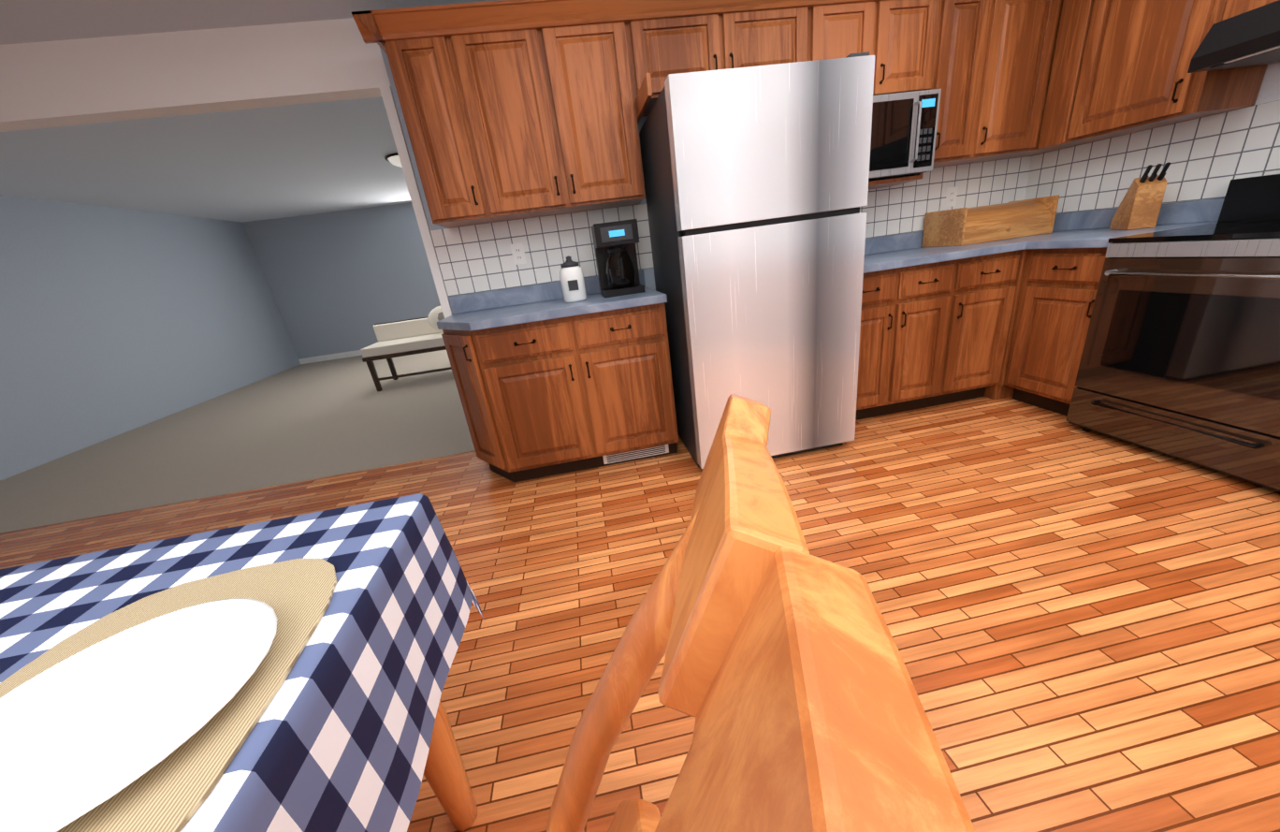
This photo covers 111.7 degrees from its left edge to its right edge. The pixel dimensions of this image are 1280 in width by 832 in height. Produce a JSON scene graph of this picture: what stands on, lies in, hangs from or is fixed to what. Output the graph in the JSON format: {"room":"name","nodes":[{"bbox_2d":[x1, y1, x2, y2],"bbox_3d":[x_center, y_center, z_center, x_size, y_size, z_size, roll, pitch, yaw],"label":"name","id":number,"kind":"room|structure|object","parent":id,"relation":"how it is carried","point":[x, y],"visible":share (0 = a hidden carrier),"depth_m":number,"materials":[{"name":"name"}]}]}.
{"room":"kitchen","nodes":[
{"label":"kitchen","id":0,"kind":"room"},
{"bbox_2d":[0,194,300,479],"bbox_3d":[-5.369,-0.109,2.068,0.120,2.320,11.440,-10,21,-6],"label":"wall","id":1,"kind":"structure","parent":0,"point":[115,321],"depth_m":4.75,"materials":[{"name":"grey paint"}]},
{"bbox_2d":[0,349,475,533],"bbox_3d":[-2.849,-0.446,5.459,5.600,0.084,5.660,-10,21,-6],"label":"floor","id":2,"kind":"structure","parent":0,"point":[310,421],"depth_m":3.68,"materials":[{"name":"beige carpet"}]},
{"bbox_2d":[360,316,451,391],"bbox_3d":[-2.469,-0.795,5.137,1.300,0.696,0.600,-10,21,-6],"label":"bench","id":3,"kind":"object","parent":2,"relation":"on","point":[407,337],"visible":0.54,"depth_m":4.95,"materials":[{"name":"beige fabric"}]},
{"bbox_2d":[427,305,444,332],"bbox_3d":[-2.267,-1.138,5.077,0.400,0.320,0.144,-10,3,-16],"label":"pillow","id":4,"kind":"object","parent":3,"relation":"on","point":[435,315],"visible":0.33,"depth_m":5.00,"materials":[{"name":"beige fabric"}]},
{"bbox_2d":[0,0,500,222],"bbox_3d":[-1.487,-1.938,2.103,8.120,0.080,11.320,-10,21,-6],"label":"ceiling","id":5,"kind":"structure","parent":0,"point":[248,165],"depth_m":3.46,"materials":[{"name":"white paint"}]},
{"bbox_2d":[384,152,402,167],"bbox_3d":[-2.414,-2.628,4.488,0.380,0.088,0.380,-10,21,-6],"label":"ceiling light","id":6,"kind":"object","parent":5,"relation":"attached to","point":[393,159],"visible":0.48,"depth_m":4.36,"materials":[{"name":"white glass"}]},
{"bbox_2d":[243,203,440,359],"bbox_3d":[-3.355,-2.493,7.620,5.720,2.320,0.120,-10,21,-6],"label":"wall","id":7,"kind":"structure","parent":0,"point":[341,281],"depth_m":7.33,"materials":[{"name":"grey paint"}]},
{"bbox_2d":[298,349,362,363],"bbox_3d":[-3.265,-1.432,7.942,5.600,0.096,0.014,-10,21,-6],"label":"baseboard","id":8,"kind":"structure","parent":7,"relation":"attached to","point":[337,356],"depth_m":7.71,"materials":[{"name":"white"}]},
{"bbox_2d":[0,17,923,296],"bbox_3d":[-1.337,-0.825,2.526,8.120,2.320,0.120,-10,21,-6],"label":"wall","id":9,"kind":"structure","parent":0,"point":[54,83],"depth_m":2.05,"materials":[{"name":"white paint"}]},
{"bbox_2d":[378,85,452,318],"bbox_3d":[-1.159,-0.723,2.591,0.048,2.040,0.144,-10,21,-6],"label":"door frame","id":10,"kind":"structure","parent":9,"relation":"attached to","point":[408,171],"depth_m":2.34,"materials":[{"name":"white paint"}]},
{"bbox_2d":[373,18,508,228],"bbox_3d":[-0.924,-1.376,2.157,0.344,0.759,0.317,-10,21,-6],"label":"upper cabinet","id":11,"kind":"object","parent":9,"relation":"attached to","point":[432,70],"depth_m":2.00,"materials":[{"name":"brown wood"}]},
{"bbox_2d":[463,11,586,220],"bbox_3d":[-0.628,-1.427,2.186,0.536,0.759,0.317,-10,21,-6],"label":"upper cabinet","id":12,"kind":"object","parent":9,"relation":"attached to","point":[514,109],"depth_m":2.04,"materials":[{"name":"brown wood"}]},
{"bbox_2d":[556,7,645,211],"bbox_3d":[-0.268,-1.490,2.222,0.467,0.759,0.317,-10,21,-6],"label":"upper cabinet","id":13,"kind":"object","parent":9,"relation":"attached to","point":[598,50],"depth_m":2.07,"materials":[{"name":"brown wood"}]},
{"bbox_2d":[627,0,740,116],"bbox_3d":[0.184,-1.771,2.194,0.509,0.330,0.317,-10,21,-6],"label":"upper cabinet","id":14,"kind":"object","parent":9,"relation":"attached to","point":[685,36],"depth_m":2.03,"materials":[{"name":"brown wood"}]},
{"bbox_2d":[430,155,1032,296],"bbox_3d":[0.694,-1.182,2.657,3.747,0.358,0.006,-10,21,-6],"label":"backsplash","id":15,"kind":"structure","parent":9,"relation":"attached to","point":[473,258],"depth_m":2.56,"materials":[{"name":"white tile"}]},
{"bbox_2d":[509,242,526,264],"bbox_3d":[-0.702,-0.937,2.511,0.070,0.114,0.008,-10,21,-6],"label":"electrical outlet","id":16,"kind":"object","parent":15,"relation":"attached to","point":[518,254],"visible":1,"depth_m":2.51,"materials":[{"name":"white plastic"}]},
{"bbox_2d":[945,186,958,207],"bbox_3d":[1.995,-1.402,2.780,0.070,0.114,0.008,-10,21,-6],"label":"electrical outlet","id":17,"kind":"object","parent":15,"relation":"attached to","point":[951,196],"visible":1,"depth_m":2.78,"materials":[{"name":"white plastic"}]},
{"bbox_2d":[740,0,814,67],"bbox_3d":[0.553,-1.835,2.231,0.509,0.330,0.317,-10,21,-6],"label":"upper cabinet","id":18,"kind":"object","parent":9,"relation":"attached to","point":[773,32],"depth_m":2.08,"materials":[{"name":"brown wood"}]},
{"bbox_2d":[814,0,897,95],"bbox_3d":[0.977,-1.860,2.290,0.481,0.430,0.317,-10,21,-6],"label":"upper cabinet","id":19,"kind":"object","parent":9,"relation":"attached to","point":[843,28],"depth_m":2.13,"materials":[{"name":"brown wood"}]},
{"bbox_2d":[889,0,945,93],"bbox_3d":[1.284,-1.913,2.321,0.412,0.430,0.317,-10,21,-6],"label":"upper cabinet","id":20,"kind":"object","parent":9,"relation":"attached to","point":[919,25],"depth_m":2.19,"materials":[{"name":"brown wood"}]},
{"bbox_2d":[868,88,941,181],"bbox_3d":[1.266,-1.497,2.396,0.528,0.375,0.416,-10,21,-6],"label":"microwave","id":21,"kind":"object","parent":20,"relation":"attached to","point":[904,127],"visible":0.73,"depth_m":2.24,"materials":[{"name":"grey metal"}]},
{"bbox_2d":[932,0,1009,167],"bbox_3d":[1.643,-1.819,2.412,0.418,0.759,0.317,-10,21,-6],"label":"upper cabinet","id":22,"kind":"object","parent":9,"relation":"attached to","point":[974,41],"depth_m":2.28,"materials":[{"name":"brown wood"}]},
{"bbox_2d":[953,0,1050,165],"bbox_3d":[1.936,-1.869,2.441,0.454,0.759,0.317,-10,21,-6],"label":"upper cabinet","id":23,"kind":"object","parent":9,"relation":"attached to","point":[1026,28],"depth_m":2.31,"materials":[{"name":"brown wood"}]},
{"bbox_2d":[0,396,1279,831],"bbox_3d":[-0.762,1.233,0.316,8.120,0.080,5.660,-10,21,-6],"label":"floor","id":24,"kind":"structure","parent":0,"point":[1083,627],"depth_m":1.36,"materials":[{"name":"brown wood"}]},
{"bbox_2d":[423,700,477,830],"bbox_3d":[-0.859,0.841,0.197,1.240,0.755,1.430,-10,21,-6],"label":"table","id":25,"kind":"object","parent":24,"relation":"on","point":[445,775],"visible":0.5,"depth_m":0.88,"materials":[{"name":"brown wood"}]},
{"bbox_2d":[0,493,484,831],"bbox_3d":[-0.885,0.647,0.124,1.309,0.346,1.499,-10,21,-6],"label":"table cloth","id":26,"kind":"object","parent":25,"relation":"on","point":[339,738],"visible":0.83,"depth_m":0.58,"materials":[{"name":"blue fabric"}]},
{"bbox_2d":[0,558,336,831],"bbox_3d":[-0.526,0.297,0.416,0.343,0.004,0.459,-10,21,-6],"label":"placemat","id":27,"kind":"object","parent":26,"relation":"on","point":[171,792],"visible":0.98,"depth_m":0.46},
{"bbox_2d":[0,597,277,831],"bbox_3d":[-0.508,0.281,0.413,0.270,0.021,0.270,-10,21,-6],"label":"plate","id":28,"kind":"object","parent":27,"relation":"on","point":[86,730],"visible":1,"depth_m":0.42,"materials":[{"name":"white ceramic"}]},
{"bbox_2d":[441,302,678,481],"bbox_3d":[-0.428,-0.157,2.504,1.147,0.870,0.630,-10,21,-6],"label":"base cabinet","id":29,"kind":"object","parent":24,"relation":"on","point":[552,397],"visible":0.98,"depth_m":2.23,"materials":[{"name":"brown wood"}]},
{"bbox_2d":[436,269,667,331],"bbox_3d":[-0.492,-0.624,2.322,1.160,0.139,0.632,-10,21,-6],"label":"countertop","id":30,"kind":"structure","parent":29,"relation":"on","point":[505,307],"depth_m":2.30,"materials":[{"name":"blue stone"}]},
{"bbox_2d":[559,255,586,302],"bbox_3d":[-0.361,-0.729,2.308,0.128,0.230,0.130,-10,21,-6],"label":"bottle","id":31,"kind":"object","parent":30,"relation":"on","point":[572,279],"visible":1,"depth_m":2.27,"materials":[{"name":"white ceramic"}]},
{"bbox_2d":[591,218,645,298],"bbox_3d":[-0.118,-0.843,2.337,0.220,0.360,0.307,-10,21,-6],"label":"coffee maker","id":32,"kind":"object","parent":30,"relation":"on","point":[614,244],"visible":1,"depth_m":2.28,"materials":[{"name":"black plastic"}]},
{"bbox_2d":[602,444,669,464],"bbox_3d":[-0.023,0.208,2.486,0.380,0.075,0.008,-10,21,-6],"label":"air vent grille","id":33,"kind":"object","parent":29,"relation":"attached to","point":[635,454],"visible":0.77,"depth_m":2.49,"materials":[{"name":"white plastic"}]},
{"bbox_2d":[639,51,875,468],"bbox_3d":[0.565,-0.692,2.333,0.838,1.735,0.780,-10,21,-6],"label":"fridge","id":34,"kind":"object","parent":24,"relation":"on","point":[756,182],"visible":0.83,"depth_m":1.91,"materials":[{"name":"grey metal"}]},
{"bbox_2d":[546,393,974,831],"bbox_3d":[-0.205,0.557,0.301,0.644,1.049,0.510,-2,21,15],"label":"chair","id":35,"kind":"object","parent":24,"relation":"on","point":[787,683],"visible":0.96,"depth_m":0.11,"materials":[{"name":"brown wood"}]},
{"bbox_2d":[855,257,974,420],"bbox_3d":[1.397,-0.476,2.698,0.738,0.870,0.605,-10,21,-6],"label":"base cabinet","id":36,"kind":"object","parent":24,"relation":"on","point":[913,318],"depth_m":2.41,"materials":[{"name":"brown wood"}]},
{"bbox_2d":[956,251,1012,401],"bbox_3d":[1.859,-0.556,2.744,0.479,0.870,0.605,-10,21,-6],"label":"base cabinet","id":37,"kind":"object","parent":24,"relation":"on","point":[990,280],"depth_m":2.45,"materials":[{"name":"brown wood"}]},
{"bbox_2d":[989,247,1108,416],"bbox_3d":[2.413,-0.469,2.321,0.674,0.870,0.445,-10,21,-6],"label":"base cabinet","id":38,"kind":"object","parent":24,"relation":"on","point":[1014,325],"depth_m":2.30,"materials":[{"name":"brown wood"}]},
{"bbox_2d":[863,197,1224,273],"bbox_3d":[1.819,-0.952,2.365,1.662,0.139,1.027,-10,21,-6],"label":"countertop","id":39,"kind":"structure","parent":38,"relation":"on","point":[1085,229],"depth_m":2.27,"materials":[{"name":"blue stone"}]},
{"bbox_2d":[921,194,1059,247],"bbox_3d":[2.143,-1.193,2.678,0.600,0.205,0.316,-10,21,-6],"label":"bread box","id":40,"kind":"object","parent":39,"relation":"on","point":[961,226],"visible":1,"depth_m":2.58,"materials":[{"name":"brown wood"}]},
{"bbox_2d":[1109,161,1171,230],"bbox_3d":[2.516,-1.097,2.184,0.100,0.284,0.220,3,23,27],"label":"knife block","id":41,"kind":"object","parent":39,"relation":"on","point":[1140,206],"visible":1,"depth_m":2.13,"materials":[{"name":"brown wood"}]},
{"bbox_2d":[1066,173,1279,494],"bbox_3d":[2.458,-0.360,1.714,0.713,1.085,0.760,-10,21,-6],"label":"range","id":42,"kind":"object","parent":24,"relation":"on","point":[1180,358],"visible":0.98,"depth_m":1.72,"materials":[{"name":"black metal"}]},
{"bbox_2d":[1055,63,1279,214],"bbox_3d":[3.015,-0.546,0.255,0.120,2.320,5.600,-10,21,-6],"label":"wall","id":43,"kind":"structure","parent":0,"point":[1269,90],"depth_m":1.83,"materials":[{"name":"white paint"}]},
{"bbox_2d":[1024,0,1106,153],"bbox_3d":[2.332,-1.846,2.241,0.387,0.759,0.230,-10,21,-6],"label":"upper cabinet","id":44,"kind":"object","parent":43,"relation":"attached to","point":[1072,37],"depth_m":2.26,"materials":[{"name":"brown wood"}]},
{"bbox_2d":[1024,100,1279,213],"bbox_3d":[2.875,-0.730,0.700,0.006,0.358,4.592,-10,21,-6],"label":"backsplash","id":45,"kind":"structure","parent":43,"relation":"attached to","point":[1210,156],"depth_m":2.15,"materials":[{"name":"white tile"}]},
{"bbox_2d":[1073,0,1267,145],"bbox_3d":[2.412,-1.750,1.960,0.317,0.759,0.508,-10,21,-6],"label":"upper cabinet","id":46,"kind":"object","parent":43,"relation":"attached to","point":[1141,79],"depth_m":1.93,"materials":[{"name":"brown wood"}]},
{"bbox_2d":[1219,0,1278,21],"bbox_3d":[2.469,-1.717,1.451,0.317,0.475,0.479,-10,21,-6],"label":"upper cabinet","id":47,"kind":"object","parent":43,"relation":"attached to","point":[1231,8],"depth_m":1.67,"materials":[{"name":"brown wood"}]},
{"bbox_2d":[1187,0,1279,72],"bbox_3d":[2.451,-1.337,1.362,0.497,0.158,0.754,-10,21,-6],"label":"range hood","id":48,"kind":"object","parent":47,"relation":"attached to","point":[1250,38],"visible":1,"depth_m":1.59,"materials":[{"name":"black metal"}]}
]}

